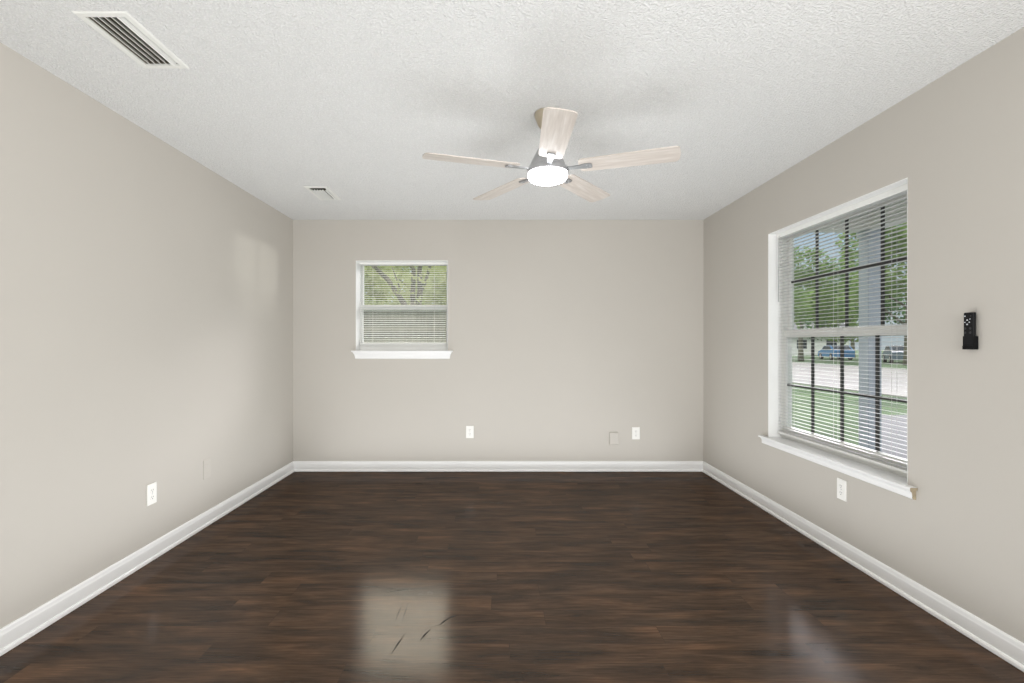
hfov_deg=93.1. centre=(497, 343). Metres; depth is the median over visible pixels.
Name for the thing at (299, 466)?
baseboard
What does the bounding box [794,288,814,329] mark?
tree
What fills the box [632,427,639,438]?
wall outlet
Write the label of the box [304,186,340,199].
ceiling vent
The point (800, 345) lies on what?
tree
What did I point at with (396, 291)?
tree
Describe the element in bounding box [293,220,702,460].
wall
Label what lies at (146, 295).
wall
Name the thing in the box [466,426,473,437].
wall outlet
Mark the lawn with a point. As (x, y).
(896, 364)
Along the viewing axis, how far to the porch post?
5.10 m
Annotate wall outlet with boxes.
[147,482,156,505]
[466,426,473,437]
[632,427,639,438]
[837,478,846,501]
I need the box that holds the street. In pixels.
[792,362,906,397]
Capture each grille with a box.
[787,335,906,451]
[791,206,906,328]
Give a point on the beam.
(904, 200)
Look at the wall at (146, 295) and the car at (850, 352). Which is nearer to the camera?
the wall at (146, 295)
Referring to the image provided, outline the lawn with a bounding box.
[792,350,906,444]
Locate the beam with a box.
[811,199,906,232]
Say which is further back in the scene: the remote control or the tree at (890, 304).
the tree at (890, 304)
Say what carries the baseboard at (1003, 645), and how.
attached to the wall at (957, 140)
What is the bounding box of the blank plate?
[203,458,210,479]
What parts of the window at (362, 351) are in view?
sill, sash, sash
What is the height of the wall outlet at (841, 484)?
0.119 m
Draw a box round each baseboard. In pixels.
[0,461,293,655]
[293,461,702,471]
[702,461,1023,671]
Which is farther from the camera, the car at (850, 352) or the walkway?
the car at (850, 352)
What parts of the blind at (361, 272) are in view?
rail, ladder cord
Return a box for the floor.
[0,472,1023,682]
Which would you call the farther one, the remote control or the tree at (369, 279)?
the tree at (369, 279)
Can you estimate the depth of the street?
22.08 m
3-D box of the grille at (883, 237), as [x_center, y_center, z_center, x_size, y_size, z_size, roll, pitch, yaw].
[2.143,-0.429,2.975,0.012,0.671,1.108,0,0,0]
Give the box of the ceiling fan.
[422,107,680,201]
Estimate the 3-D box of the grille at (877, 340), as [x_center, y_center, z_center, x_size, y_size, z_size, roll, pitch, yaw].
[2.114,0.276,2.975,0.012,0.648,1.108,0,0,0]
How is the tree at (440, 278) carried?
on the lawn
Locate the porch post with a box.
[856,229,880,451]
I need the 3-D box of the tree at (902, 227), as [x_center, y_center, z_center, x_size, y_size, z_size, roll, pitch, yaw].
[30.303,-4.676,35.055,9.761,12.672,9.484,0,0,35]
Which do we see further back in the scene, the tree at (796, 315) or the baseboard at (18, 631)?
the tree at (796, 315)
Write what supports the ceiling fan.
hanging from the ceiling
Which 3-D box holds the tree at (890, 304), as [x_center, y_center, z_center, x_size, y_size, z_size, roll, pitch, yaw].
[41.152,-4.054,55.572,10.289,11.429,10.162,0,0,0]
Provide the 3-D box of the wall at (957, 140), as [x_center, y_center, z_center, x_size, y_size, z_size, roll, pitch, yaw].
[2.081,0.015,0.865,0.162,2.440,8.129,0,0,0]
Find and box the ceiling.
[0,0,1023,219]
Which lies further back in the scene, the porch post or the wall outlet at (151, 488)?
the porch post
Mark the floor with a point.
(317, 577)
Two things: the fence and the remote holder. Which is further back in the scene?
the fence
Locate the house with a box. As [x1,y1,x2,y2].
[792,322,848,354]
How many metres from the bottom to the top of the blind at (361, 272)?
0.813 m
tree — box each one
[364,266,401,304]
[364,266,446,304]
[376,266,445,330]
[404,266,446,313]
[794,246,858,360]
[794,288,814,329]
[803,260,905,357]
[835,222,906,364]
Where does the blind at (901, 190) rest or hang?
attached to the window at (894, 481)
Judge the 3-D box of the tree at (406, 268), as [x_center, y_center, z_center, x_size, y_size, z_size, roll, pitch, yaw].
[-4.311,-1.814,26.748,6.860,6.945,6.361,0,0,0]
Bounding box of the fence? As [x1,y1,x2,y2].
[364,312,445,342]
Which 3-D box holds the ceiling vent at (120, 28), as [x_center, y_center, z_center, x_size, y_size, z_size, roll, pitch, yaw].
[-1.442,-1.262,1.937,0.198,0.126,0.363,0,0,0]
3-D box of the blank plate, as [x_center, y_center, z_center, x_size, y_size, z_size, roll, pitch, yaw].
[-1.982,0.851,3.312,0.005,0.128,0.080,0,0,0]
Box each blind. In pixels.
[359,263,447,344]
[777,184,906,473]
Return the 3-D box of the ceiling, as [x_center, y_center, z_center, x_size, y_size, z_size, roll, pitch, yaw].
[0.007,-1.265,0.865,4.385,0.120,8.129,0,0,0]
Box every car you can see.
[818,345,854,359]
[882,346,903,362]
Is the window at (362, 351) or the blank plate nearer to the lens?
the blank plate
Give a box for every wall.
[0,42,292,628]
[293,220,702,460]
[703,27,1023,642]
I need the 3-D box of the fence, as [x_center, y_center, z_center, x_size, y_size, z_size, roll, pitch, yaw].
[-2.985,0.450,10.268,18.030,2.410,0.164,0,0,0]
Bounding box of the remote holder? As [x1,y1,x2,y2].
[962,336,977,349]
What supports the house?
on the lawn
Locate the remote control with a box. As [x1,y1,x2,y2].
[964,312,975,345]
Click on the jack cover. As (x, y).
(614, 440)
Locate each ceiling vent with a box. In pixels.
[72,11,189,68]
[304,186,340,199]
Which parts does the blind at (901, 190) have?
ladder cord, rail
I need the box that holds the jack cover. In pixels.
[610,432,618,444]
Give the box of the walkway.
[881,415,906,458]
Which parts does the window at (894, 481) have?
sill, frame, sash, sash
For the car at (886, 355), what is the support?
on the lawn
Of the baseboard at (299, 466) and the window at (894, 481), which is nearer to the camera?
the window at (894, 481)
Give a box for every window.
[351,261,452,358]
[758,177,917,499]

